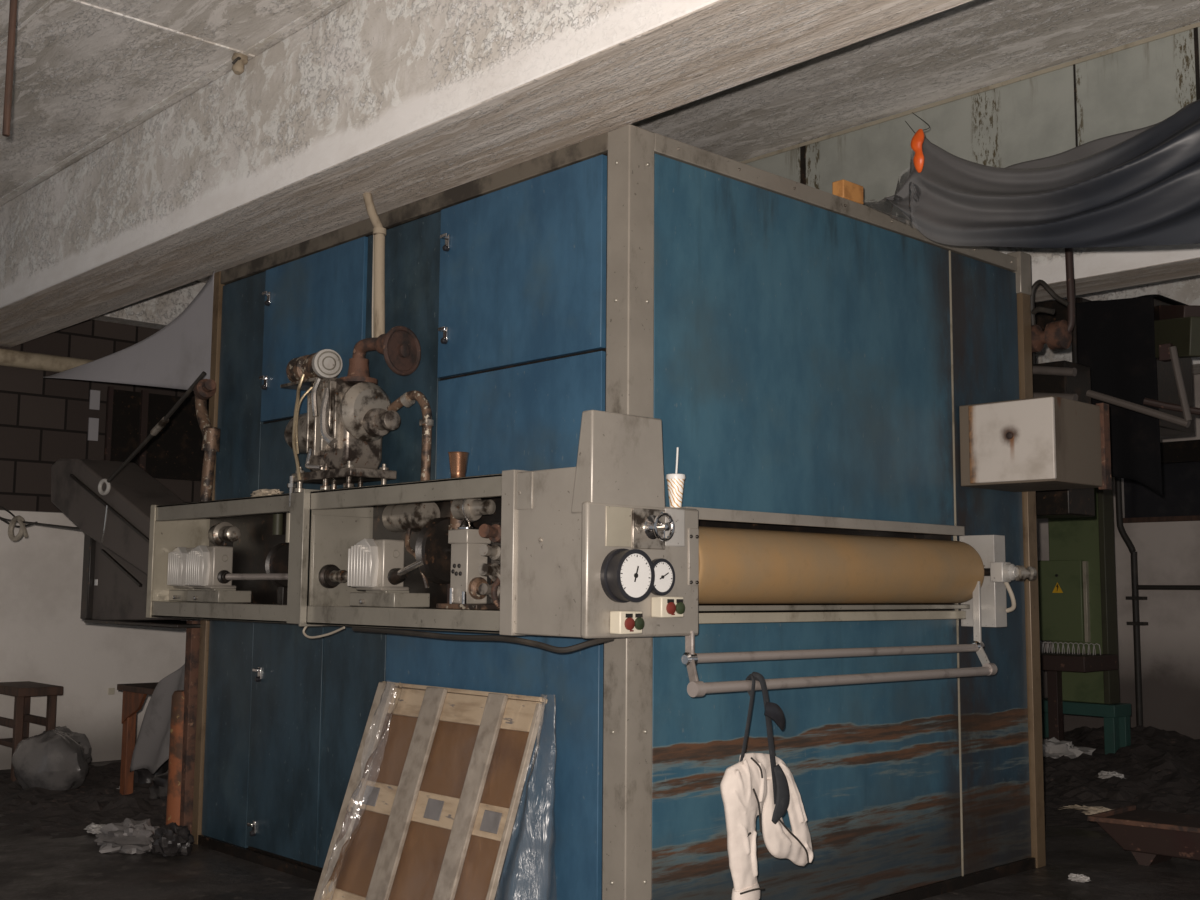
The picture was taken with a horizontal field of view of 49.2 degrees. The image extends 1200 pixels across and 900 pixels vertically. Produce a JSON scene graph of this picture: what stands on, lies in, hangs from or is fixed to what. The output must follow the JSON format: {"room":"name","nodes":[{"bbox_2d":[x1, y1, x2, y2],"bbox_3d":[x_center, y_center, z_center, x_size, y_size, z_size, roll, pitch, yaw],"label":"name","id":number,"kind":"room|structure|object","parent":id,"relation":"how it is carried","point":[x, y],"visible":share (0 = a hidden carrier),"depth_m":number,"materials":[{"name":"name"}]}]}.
{"room":"processing plant","nodes":[
{"label":"processing plant","id":0,"kind":"room"},
{"bbox_2d":[0,319,208,769],"bbox_3d":[-4.250,0.636,12.607,17.200,4.535,0.200,6,-8,-43],"label":"wall","id":1,"kind":"structure","parent":0,"point":[44,638],"depth_m":11.85,"materials":[{"name":"white paint"}]},
{"bbox_2d":[0,349,93,371],"bbox_3d":[-4.782,-0.764,11.942,2.500,0.149,0.149,6,-8,-43],"label":"pipe","id":2,"kind":"object","parent":1,"relation":"attached to","point":[11,358],"visible":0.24,"depth_m":11.66,"materials":[{"name":"beige metal"}]},
{"bbox_2d":[88,418,98,440],"bbox_3d":[-4.692,-0.191,12.125,0.090,0.210,0.015,6,-8,-43],"label":"trim","id":3,"kind":"structure","parent":1,"relation":"attached to","point":[93,423],"depth_m":12.12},
{"bbox_2d":[89,390,99,409],"bbox_3d":[-4.690,-0.465,12.154,0.090,0.180,0.015,6,-8,-43],"label":"trim","id":4,"kind":"structure","parent":1,"relation":"attached to","point":[94,403],"depth_m":12.15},
{"bbox_2d":[108,688,114,694],"bbox_3d":[-4.502,2.223,12.063,0.060,0.060,0.013,6,-8,-43],"label":"wall socket","id":5,"kind":"object","parent":1,"relation":"attached to","point":[111,691],"visible":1,"depth_m":12.06,"materials":[{"name":"white plastic"}]},
{"bbox_2d":[104,386,208,480],"bbox_3d":[-3.784,-0.085,12.911,2.220,0.840,0.100,6,-8,-43],"label":"window","id":6,"kind":"structure","parent":1,"relation":"in","point":[175,453],"depth_m":12.46,"materials":[{"name":"black glass"}]},
{"bbox_2d":[0,0,338,201],"bbox_3d":[-2.921,-2.582,3.643,6.460,0.012,14.900,6,-8,-43],"label":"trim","id":7,"kind":"structure","parent":1,"relation":"attached to","point":[327,3],"depth_m":7.21,"materials":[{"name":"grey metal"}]},
{"bbox_2d":[0,0,1199,282],"bbox_3d":[0.896,-2.257,7.411,17.200,0.200,15.200,6,-8,-43],"label":"ceiling","id":8,"kind":"structure","parent":0,"point":[81,72],"depth_m":7.36,"materials":[{"name":"grey concrete"}]},
{"bbox_2d":[2,0,17,136],"bbox_3d":[-2.684,-1.878,5.972,0.032,0.915,0.032,6,-8,-43],"label":"hanging rod","id":9,"kind":"object","parent":8,"relation":"hanging from","point":[13,3],"visible":1,"depth_m":5.95,"materials":[{"name":"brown metal"}]},
{"bbox_2d":[91,281,205,328],"bbox_3d":[-1.562,-1.130,15.002,9.700,0.475,0.250,6,-8,-43],"label":"ceiling beam","id":10,"kind":"structure","parent":8,"relation":"attached to","point":[157,311],"depth_m":12.40,"materials":[{"name":"grey concrete"}]},
{"bbox_2d":[232,52,247,74],"bbox_3d":[-1.992,-2.142,7.229,0.087,0.120,0.151,2,-6,-12],"label":"ceiling hook","id":11,"kind":"object","parent":8,"relation":"attached to","point":[239,60],"visible":1,"depth_m":7.23,"materials":[{"name":"metal"}]},
{"bbox_2d":[0,0,972,346],"bbox_3d":[-0.360,-1.891,6.054,0.660,0.835,15.000,6,-8,-43],"label":"ceiling beam","id":12,"kind":"structure","parent":8,"relation":"attached to","point":[400,103],"depth_m":6.56,"materials":[{"name":"concrete"}]},
{"bbox_2d":[363,192,385,337],"bbox_3d":[-1.199,-0.961,6.967,0.156,0.846,0.073,-3,-7,27],"label":"riser pipe","id":13,"kind":"object","parent":12,"relation":"attached to","point":[379,233],"visible":0.96,"depth_m":6.94,"materials":[{"name":"metal"}]},
{"bbox_2d":[739,21,1199,219],"bbox_3d":[3.073,-1.834,7.146,0.615,0.656,8.900,6,-8,-43],"label":"wall","id":14,"kind":"structure","parent":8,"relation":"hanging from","point":[1141,83],"depth_m":7.44,"materials":[{"name":"beige paint"}]},
{"bbox_2d":[905,112,929,172],"bbox_3d":[1.762,-1.722,7.253,0.113,0.817,1.444,-1,-6,12],"label":"clip","id":15,"kind":"object","parent":14,"relation":"attached to","point":[917,140],"visible":1,"depth_m":6.54,"materials":[{"name":"plastic"}]},
{"bbox_2d":[866,99,1199,247],"bbox_3d":[2.299,-1.273,6.286,0.771,1.044,2.090,6,-8,-43],"label":"tarpaulin","id":16,"kind":"object","parent":15,"relation":"hanging from","point":[1138,187],"visible":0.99,"depth_m":6.02,"materials":[{"name":"grey fabric"}]},
{"bbox_2d":[1030,248,1074,352],"bbox_3d":[2.788,-1.331,8.186,0.178,1.439,0.328,6,-8,-43],"label":"pipe","id":17,"kind":"object","parent":8,"relation":"attached to","point":[1057,334],"visible":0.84,"depth_m":8.05,"materials":[{"name":"brown metal"}]},
{"bbox_2d":[984,243,1199,301],"bbox_3d":[3.117,-1.519,9.290,0.470,0.835,15.000,6,-8,-43],"label":"wall","id":18,"kind":"structure","parent":8,"relation":"attached to","point":[1096,269],"depth_m":8.74,"materials":[{"name":"concrete"}]},
{"bbox_2d":[1031,279,1094,518],"bbox_3d":[2.982,-0.365,8.668,0.452,1.605,0.555,6,-8,-43],"label":"machine","id":19,"kind":"object","parent":18,"relation":"hanging from","point":[1063,379],"visible":0.41,"depth_m":8.52,"materials":[{"name":"paint"}]},
{"bbox_2d":[1086,346,1199,427],"bbox_3d":[3.894,-0.352,8.461,0.946,0.515,1.117,6,-8,-43],"label":"pipe rail","id":20,"kind":"object","parent":19,"relation":"attached to","point":[1187,410],"visible":1,"depth_m":8.21,"materials":[{"name":"metal"}]},
{"bbox_2d":[1034,294,1199,494],"bbox_3d":[3.563,-0.406,9.617,1.020,1.562,2.186,6,-8,-43],"label":"machine","id":21,"kind":"object","parent":18,"relation":"hanging from","point":[1125,343],"visible":0.78,"depth_m":9.17,"materials":[{"name":"black paint"}]},
{"bbox_2d":[1036,275,1199,373],"bbox_3d":[5.978,-1.214,11.953,0.550,0.835,15.000,6,-8,-43],"label":"ceiling beam","id":22,"kind":"structure","parent":8,"relation":"attached to","point":[1186,290],"depth_m":12.42,"materials":[{"name":"concrete"}]},
{"bbox_2d":[0,760,1199,899],"bbox_3d":[0.859,2.451,6.910,17.200,0.200,15.200,6,-8,-43],"label":"floor","id":23,"kind":"structure","parent":0,"point":[35,867],"depth_m":7.32,"materials":[{"name":"concrete"}]},
{"bbox_2d":[0,762,166,838],"bbox_3d":[-3.447,2.632,10.412,3.500,0.138,3.600,6,-8,-43],"label":"dirt","id":24,"kind":"object","parent":23,"relation":"on","point":[98,800],"visible":0.27,"depth_m":9.24,"materials":[{"name":"soil"}]},
{"bbox_2d":[0,681,62,780],"bbox_3d":[-4.769,2.338,10.849,0.360,0.770,0.900,6,-8,-43],"label":"wooden stool","id":25,"kind":"object","parent":24,"relation":"on","point":[22,691],"visible":0.65,"depth_m":10.75,"materials":[{"name":"brown wood"}]},
{"bbox_2d":[11,730,88,791],"bbox_3d":[-4.337,2.439,10.321,0.518,0.459,0.841,6,-8,-43],"label":"garbage bag","id":26,"kind":"object","parent":24,"relation":"on","point":[51,759],"visible":0.88,"depth_m":10.06,"materials":[{"name":"grey plastic"}]},
{"bbox_2d":[43,726,91,764],"bbox_3d":[-4.558,2.550,11.074,0.475,0.409,0.673,6,-8,-43],"label":"garbage bag","id":27,"kind":"object","parent":24,"relation":"on","point":[80,738],"visible":0.24,"depth_m":11.02,"materials":[{"name":"grey plastic"}]},
{"bbox_2d":[84,823,104,833],"bbox_3d":[-3.255,2.445,8.471,0.133,0.054,0.223,6,-8,-43],"label":"paper scrap","id":28,"kind":"object","parent":24,"relation":"on","point":[93,828],"visible":0.77,"depth_m":8.44,"materials":[{"name":"white paper"}]},
{"bbox_2d":[117,682,157,794],"bbox_3d":[-3.016,2.193,9.712,0.590,0.845,1.430,6,-8,-43],"label":"work table","id":29,"kind":"object","parent":24,"relation":"on","point":[134,694],"visible":0.21,"depth_m":9.94,"materials":[{"name":"brown wood"}]},
{"bbox_2d":[130,664,184,773],"bbox_3d":[-3.108,1.853,9.281,0.899,0.932,0.096,-5,-8,42],"label":"plastic","id":30,"kind":"object","parent":29,"relation":"hanging from","point":[151,750],"visible":0.65,"depth_m":9.35,"materials":[{"name":"white plastic"}]},
{"bbox_2d":[149,770,167,799],"bbox_3d":[-3.038,2.456,9.644,0.474,0.322,0.654,6,-8,-43],"label":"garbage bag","id":31,"kind":"object","parent":24,"relation":"on","point":[158,788],"visible":0.09,"depth_m":9.53,"materials":[{"name":"black plastic"}]},
{"bbox_2d":[94,818,159,853],"bbox_3d":[-2.855,2.356,8.002,0.442,0.163,0.660,6,-8,-43],"label":"plastic sheet","id":32,"kind":"object","parent":23,"relation":"on","point":[130,836],"visible":0.91,"depth_m":7.88,"materials":[{"name":"grey plastic"}]},
{"bbox_2d":[133,759,168,783],"bbox_3d":[-3.601,2.488,10.529,0.391,0.451,0.385,2,-6,-14],"label":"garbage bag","id":33,"kind":"object","parent":23,"relation":"on","point":[143,775],"visible":0.1,"depth_m":10.36,"materials":[{"name":"black plastic"}]},
{"bbox_2d":[150,822,193,855],"bbox_3d":[-2.571,2.331,7.867,0.252,0.182,0.291,6,-8,-43],"label":"garbage bag","id":34,"kind":"object","parent":23,"relation":"on","point":[171,839],"visible":1,"depth_m":7.78,"materials":[{"name":"black plastic"}]},
{"bbox_2d":[166,620,199,833],"bbox_3d":[-2.654,1.783,8.361,0.169,1.380,0.215,6,-8,-43],"label":"column","id":35,"kind":"structure","parent":23,"relation":"on","point":[181,766],"depth_m":8.29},
{"bbox_2d":[314,681,547,899],"bbox_3d":[-0.818,1.676,6.063,0.425,1.110,1.250,6,-8,-43],"label":"panel","id":36,"kind":"object","parent":23,"relation":"on","point":[443,785],"visible":0.91,"depth_m":6.05,"materials":[{"name":"brown wood"}]},
{"bbox_2d":[321,680,556,899],"bbox_3d":[-0.762,1.662,5.967,0.499,1.136,1.268,6,-8,-43],"label":"plastic wrap","id":37,"kind":"object","parent":36,"relation":"on","point":[356,792],"visible":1,"depth_m":6.27,"materials":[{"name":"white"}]},
{"bbox_2d":[192,124,1045,899],"bbox_3d":[0.074,0.620,8.095,3.502,3.680,4.010,6,-8,-43],"label":"cabinet","id":38,"kind":"object","parent":23,"relation":"on","point":[802,349],"depth_m":6.58,"materials":[{"name":"blue metal"}]},
{"bbox_2d":[51,459,200,627],"bbox_3d":[-3.254,0.613,9.223,0.508,1.210,2.198,6,-8,-43],"label":"chute","id":39,"kind":"object","parent":38,"relation":"attached to","point":[115,525],"visible":0.7,"depth_m":9.15,"materials":[{"name":"paint"}]},
{"bbox_2d":[0,506,79,541],"bbox_3d":[-4.473,0.524,10.323,0.081,0.383,2.333,6,-8,-42],"label":"hanging cable","id":40,"kind":"object","parent":39,"relation":"hanging from","point":[19,519],"visible":0.98,"depth_m":10.51,"materials":[{"name":"metal"}]},
{"bbox_2d":[44,271,214,390],"bbox_3d":[-3.475,-0.676,9.557,2.724,0.810,0.088,-6,-9,45],"label":"sheet","id":41,"kind":"object","parent":38,"relation":"hanging from","point":[174,356],"visible":0.94,"depth_m":9.12,"materials":[{"name":"grey fabric"}]},
{"bbox_2d":[146,473,501,633],"bbox_3d":[-1.441,0.572,6.907,0.426,0.700,3.530,6,-8,-43],"label":"machine housing","id":42,"kind":"object","parent":38,"relation":"attached to","point":[324,524],"visible":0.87,"depth_m":6.81,"materials":[{"name":"grey paint"}]},
{"bbox_2d":[167,547,199,601],"bbox_3d":[-2.491,0.766,8.079,0.234,0.333,0.395,6,-8,-43],"label":"gearbox","id":43,"kind":"object","parent":42,"relation":"attached to","point":[176,573],"visible":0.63,"depth_m":8.05,"materials":[{"name":"grey paint"}]},
{"bbox_2d":[194,379,220,501],"bbox_3d":[-2.487,-0.047,8.216,0.149,0.798,0.278,6,-8,-43],"label":"rusty standpipe","id":44,"kind":"object","parent":42,"relation":"on","point":[204,389],"visible":0.95,"depth_m":8.16,"materials":[{"name":"brown metal"}]},
{"bbox_2d":[98,371,205,495],"bbox_3d":[-2.969,-0.088,8.649,1.372,0.725,0.049,-5,-8,44],"label":"rod","id":45,"kind":"object","parent":44,"relation":"attached to","point":[160,425],"visible":1,"depth_m":8.61,"materials":[{"name":"metal"}]},
{"bbox_2d":[185,545,250,602],"bbox_3d":[-2.255,0.731,7.726,0.234,0.333,0.395,6,-8,-43],"label":"gearbox","id":46,"kind":"object","parent":42,"relation":"on","point":[207,567],"visible":0.99,"depth_m":7.69,"materials":[{"name":"grey paint"}]},
{"bbox_2d":[208,522,240,546],"bbox_3d":[-2.260,0.508,7.878,0.150,0.150,0.250,6,-8,-43],"label":"motor","id":47,"kind":"object","parent":46,"relation":"on","point":[223,533],"visible":0.91,"depth_m":7.83,"materials":[{"name":"metal"}]},
{"bbox_2d":[225,573,287,579],"bbox_3d":[-1.844,0.708,7.313,0.038,0.038,0.970,6,-8,-43],"label":"shaft","id":48,"kind":"object","parent":46,"relation":"attached to","point":[241,576],"visible":0.66,"depth_m":7.38,"materials":[{"name":"metal"}]},
{"bbox_2d":[250,489,282,496],"bbox_3d":[-1.853,0.244,7.279,0.119,0.056,0.323,6,-8,-43],"label":"crumpled paper","id":49,"kind":"object","parent":42,"relation":"on","point":[261,492],"visible":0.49,"depth_m":7.23,"materials":[{"name":"beige paper"}]},
{"bbox_2d":[265,542,288,604],"bbox_3d":[-1.750,0.730,7.378,0.260,0.420,0.200,6,-8,-43],"label":"pulley","id":50,"kind":"object","parent":42,"relation":"on","point":[277,559],"visible":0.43,"depth_m":7.34,"materials":[{"name":"black metal"}]},
{"bbox_2d":[272,512,289,542],"bbox_3d":[-1.838,0.635,7.572,0.060,0.630,0.192,6,-8,-43],"label":"pipe","id":51,"kind":"object","parent":42,"relation":"on","point":[277,524],"visible":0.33,"depth_m":7.61,"materials":[{"name":"grey metal"}]},
{"bbox_2d":[303,626,344,638],"bbox_3d":[-1.394,0.915,6.590,0.023,0.074,0.360,6,-9,-44],"label":"loose wire","id":52,"kind":"object","parent":42,"relation":"hanging from","point":[305,627],"visible":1,"depth_m":6.59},
{"bbox_2d":[318,564,347,587],"bbox_3d":[-1.304,0.643,6.666,0.123,0.123,0.285,6,-8,-43],"label":"coupling","id":53,"kind":"object","parent":42,"relation":"attached to","point":[330,575],"visible":0.86,"depth_m":6.71,"materials":[{"name":"metal"}]},
{"bbox_2d":[169,473,501,504],"bbox_3d":[-1.394,0.231,6.950,0.280,0.012,3.420,6,-8,-43],"label":"tray","id":54,"kind":"object","parent":42,"relation":"on","point":[501,473],"depth_m":6.46,"materials":[{"name":"grey metal"}]},
{"bbox_2d":[280,326,433,506],"bbox_3d":[-1.312,-0.161,6.848,1.185,0.908,0.353,-5,-8,42],"label":"pump","id":55,"kind":"object","parent":42,"relation":"on","point":[346,420],"visible":0.98,"depth_m":6.74,"materials":[{"name":"metal"}]},
{"bbox_2d":[347,539,429,606],"bbox_3d":[-1.044,0.604,6.441,0.234,0.333,0.395,6,-8,-43],"label":"gearbox","id":56,"kind":"object","parent":42,"relation":"on","point":[370,561],"visible":0.91,"depth_m":6.41,"materials":[{"name":"grey paint"}]},
{"bbox_2d":[387,559,423,584],"bbox_3d":[-0.918,0.585,6.293,0.072,0.128,0.274,6,-8,-43],"label":"lever","id":57,"kind":"object","parent":56,"relation":"attached to","point":[396,576],"visible":1,"depth_m":6.32,"materials":[{"name":"metal"}]},
{"bbox_2d":[387,568,405,584],"bbox_3d":[-0.983,0.614,6.359,0.072,0.083,0.084,6,-8,-43],"label":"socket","id":58,"kind":"object","parent":57,"relation":"attached to","point":[395,576],"depth_m":6.33,"materials":[{"name":"black metal"}]},
{"bbox_2d":[382,502,439,587],"bbox_3d":[-0.944,0.454,6.559,0.156,0.476,0.331,6,-8,-43],"label":"tank","id":59,"kind":"object","parent":42,"relation":"hanging from","point":[408,518],"visible":0.76,"depth_m":6.49,"materials":[{"name":"metal"}]},
{"bbox_2d":[415,517,462,609],"bbox_3d":[-0.725,0.572,6.280,0.319,0.499,0.220,6,-8,-43],"label":"pulley","id":60,"kind":"object","parent":42,"relation":"on","point":[432,546],"visible":0.48,"depth_m":6.24,"materials":[{"name":"black metal"}]},
{"bbox_2d":[449,500,462,529],"bbox_3d":[-0.680,0.313,6.306,0.100,0.240,0.100,6,-8,-43],"label":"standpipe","id":61,"kind":"object","parent":42,"relation":"hanging from","point":[454,523],"visible":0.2,"depth_m":6.26,"materials":[{"name":"metal"}]},
{"bbox_2d":[448,452,468,477],"bbox_3d":[-0.661,0.076,6.107,0.100,0.128,0.100,6,-8,-43],"label":"beaker","id":62,"kind":"object","parent":42,"relation":"on","point":[457,460],"visible":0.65,"depth_m":6.07,"materials":[{"name":"orange metal"}]},
{"bbox_2d":[436,529,499,609],"bbox_3d":[-0.591,0.541,5.941,0.171,0.359,0.300,6,-8,-43],"label":"tall reducer","id":63,"kind":"object","parent":42,"relation":"on","point":[466,559],"visible":0.88,"depth_m":5.90,"materials":[{"name":"grey paint"}]},
{"bbox_2d":[478,522,500,607],"bbox_3d":[-0.422,0.510,5.805,0.233,0.394,0.292,6,-8,-43],"label":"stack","id":64,"kind":"object","parent":63,"relation":"attached to","point":[493,532],"visible":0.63,"depth_m":5.76,"materials":[{"name":"metal"}]},
{"bbox_2d":[451,498,495,528],"bbox_3d":[-0.576,0.258,5.978,0.127,0.206,0.233,6,-8,-43],"label":"motor","id":65,"kind":"object","parent":42,"relation":"hanging from","point":[469,510],"visible":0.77,"depth_m":5.95,"materials":[{"name":"metal"}]},
{"bbox_2d":[352,627,613,652],"bbox_3d":[-0.627,0.830,5.775,1.644,0.074,0.192,-5,-8,40],"label":"loose cable","id":66,"kind":"object","parent":42,"relation":"attached to","point":[596,641],"visible":0.96,"depth_m":5.59,"materials":[{"name":"rubber"}]},
{"bbox_2d":[499,410,698,638],"bbox_3d":[0.031,0.329,5.535,0.652,0.907,0.660,6,-8,-43],"label":"control panel","id":67,"kind":"object","parent":38,"relation":"attached to","point":[593,548],"visible":1,"depth_m":5.33,"materials":[{"name":"grey paint"}]},
{"bbox_2d":[571,410,664,513],"bbox_3d":[0.080,0.064,5.382,0.424,0.412,0.126,6,-8,-43],"label":"hood","id":68,"kind":"object","parent":67,"relation":"attached to","point":[619,469],"depth_m":5.29,"materials":[{"name":"grey paint"}]},
{"bbox_2d":[666,447,685,507],"bbox_3d":[0.323,0.117,5.583,0.084,0.258,0.084,6,-8,-43],"label":"drink cup","id":69,"kind":"object","parent":67,"relation":"on","point":[675,482],"visible":0.95,"depth_m":5.55,"materials":[{"name":"white paper"}]},
{"bbox_2d":[699,611,965,623],"bbox_3d":[1.135,0.814,6.413,2.227,0.045,0.126,6,-8,-43],"label":"rail","id":70,"kind":"object","parent":67,"relation":"attached to","point":[704,618],"visible":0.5,"depth_m":6.27,"materials":[{"name":"grey metal"}]},
{"bbox_2d":[699,604,969,610],"bbox_3d":[1.153,0.777,6.462,2.360,0.024,0.086,6,-8,-43],"label":"rail","id":71,"kind":"object","parent":67,"relation":"on","point":[911,606],"visible":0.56,"depth_m":6.35,"materials":[{"name":"grey metal"}]},
{"bbox_2d":[699,526,1036,603],"bbox_3d":[1.295,0.588,6.477,2.511,0.344,0.537,6,-8,-43],"label":"roller","id":72,"kind":"object","parent":71,"relation":"on","point":[737,566],"visible":0.83,"depth_m":6.27,"materials":[{"name":"metal"}]},
{"bbox_2d":[681,581,997,696],"bbox_3d":[1.219,0.861,6.228,2.400,0.496,0.172,6,-8,-43],"label":"rack","id":73,"kind":"object","parent":38,"relation":"attached to","point":[695,688],"visible":1,"depth_m":6.07,"materials":[{"name":"metal"}]},
{"bbox_2d":[740,672,789,823],"bbox_3d":[0.679,1.265,5.566,0.274,0.633,0.099,3,-7,-26],"label":"strap","id":74,"kind":"object","parent":73,"relation":"hanging from","point":[781,793],"visible":0.98,"depth_m":5.56,"materials":[{"name":"fabric"}]},
{"bbox_2d":[720,753,812,899],"bbox_3d":[0.726,1.590,5.558,0.588,0.613,0.105,6,-8,-40],"label":"garment","id":75,"kind":"object","parent":74,"relation":"hanging from","point":[746,786],"visible":0.94,"depth_m":5.45,"materials":[{"name":"fabric"}]},
{"bbox_2d":[832,179,863,203],"bbox_3d":[1.313,-1.359,6.933,0.180,0.100,0.075,6,-8,-43],"label":"wooden block","id":76,"kind":"object","parent":38,"relation":"on","point":[842,188],"visible":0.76,"depth_m":6.89,"materials":[{"name":"brown wood"}]},
{"bbox_2d":[959,535,1015,626],"bbox_3d":[2.162,0.727,7.269,0.120,0.505,0.296,6,-8,-43],"label":"bracket","id":77,"kind":"object","parent":38,"relation":"attached to","point":[991,548],"visible":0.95,"depth_m":7.22,"materials":[{"name":"metal"}]},
{"bbox_2d":[959,396,1111,491],"bbox_3d":[2.452,-0.022,7.411,0.650,0.490,0.594,6,-8,-43],"label":"box","id":78,"kind":"object","parent":38,"relation":"attached to","point":[1047,442],"visible":1,"depth_m":7.21,"materials":[{"name":"paint"}]},
{"bbox_2d":[1040,641,1117,740],"bbox_3d":[4.295,2.345,12.027,0.650,1.147,0.680,6,-8,-43],"label":"table","id":79,"kind":"object","parent":23,"relation":"on","point":[1054,662],"visible":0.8,"depth_m":12.00,"materials":[{"name":"red paint"}]},
{"bbox_2d":[1040,641,1100,654],"bbox_3d":[4.335,1.838,12.123,0.070,0.118,0.604,6,-8,-43],"label":"bottles","id":80,"kind":"object","parent":79,"relation":"attached to","point":[1089,653],"depth_m":12.11,"materials":[{"name":"glass"}]},
{"bbox_2d":[1040,652,1117,671],"bbox_3d":[4.298,1.951,12.069,0.650,0.140,0.680,6,-8,-43],"label":"tray","id":81,"kind":"object","parent":79,"relation":"on","point":[1049,661],"depth_m":11.80,"materials":[{"name":"red paint"}]},
{"bbox_2d":[1068,873,1090,881],"bbox_3d":[2.678,2.389,7.320,0.073,0.039,0.134,6,-8,-43],"label":"paper scrap","id":82,"kind":"object","parent":23,"relation":"on","point":[1073,877],"visible":1,"depth_m":7.30,"materials":[{"name":"white paper"}]},
{"bbox_2d":[1041,698,1130,753],"bbox_3d":[4.566,2.681,12.456,0.340,0.573,0.860,6,-8,-43],"label":"stand","id":83,"kind":"object","parent":23,"relation":"on","point":[1117,734],"visible":0.45,"depth_m":12.20,"materials":[{"name":"teal paint"}]},
{"bbox_2d":[1038,477,1119,703],"bbox_3d":[4.569,1.311,12.580,0.301,2.175,0.720,6,-8,-43],"label":"tall cabinet","id":84,"kind":"object","parent":83,"relation":"on","point":[1077,584],"visible":0.69,"depth_m":12.41,"materials":[{"name":"green metal"}]},
{"bbox_2d":[1043,725,1199,832],"bbox_3d":[5.326,2.603,10.412,5.300,0.334,7.000,6,-8,-43],"label":"rubble heap","id":85,"kind":"object","parent":23,"relation":"on","point":[1160,768],"visible":0.39,"depth_m":10.25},
{"bbox_2d":[1042,737,1094,758],"bbox_3d":[4.028,2.726,11.864,0.602,0.250,1.029,6,-8,-43],"label":"rag","id":86,"kind":"object","parent":85,"relation":"on","point":[1054,748],"visible":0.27,"depth_m":11.66,"materials":[{"name":"white fabric"}]},
{"bbox_2d":[1059,804,1112,814],"bbox_3d":[3.641,2.566,9.238,0.200,0.080,0.950,6,-8,-43],"label":"scrap","id":87,"kind":"object","parent":85,"relation":"on","point":[1098,809],"visible":0.3,"depth_m":9.33,"materials":[{"name":"paper"}]},
{"bbox_2d":[1098,771,1125,778],"bbox_3d":[4.014,2.554,10.283,0.121,0.064,0.223,6,-8,-43],"label":"paper scrap","id":88,"kind":"object","parent":85,"relation":"on","point":[1103,774],"visible":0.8,"depth_m":10.26,"materials":[{"name":"white paper"}]},
{"bbox_2d":[1087,805,1199,865],"bbox_3d":[3.743,2.282,7.495,0.653,0.305,1.683,6,-8,-43],"label":"trough","id":89,"kind":"object","parent":23,"relation":"on","point":[1152,837],"visible":1,"depth_m":7.73,"materials":[{"name":"red paint"}]},
{"bbox_2d":[1036,373,1199,738],"bbox_3d":[7.149,0.753,12.861,0.200,4.535,15.000,6,-8,-43],"label":"wall","id":90,"kind":"structure","parent":0,"point":[1168,553],"depth_m":13.88,"materials":[{"name":"paint"}]},
{"bbox_2d":[1115,478,1199,725],"bbox_3d":[7.107,1.444,12.584,0.110,3.100,4.354,6,-8,-43],"label":"conduit","id":91,"kind":"object","parent":90,"relation":"attached to","point":[1135,597],"visible":0.92,"depth_m":13.98,"materials":[{"name":"metal"}]},
{"bbox_2d":[1123,462,1199,522],"bbox_3d":[6.699,0.332,13.408,0.100,0.760,2.750,6,-8,-43],"label":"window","id":92,"kind":"structure","parent":90,"relation":"in","point":[1180,499],"depth_m":14.04,"materials":[{"name":"black glass"}]},
{"bbox_2d":[1160,439,1199,463],"bbox_3d":[6.533,-0.023,13.391,0.100,0.220,3.300,6,-8,-43],"label":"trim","id":93,"kind":"structure","parent":90,"relation":"attached to","point":[1188,450],"depth_m":13.77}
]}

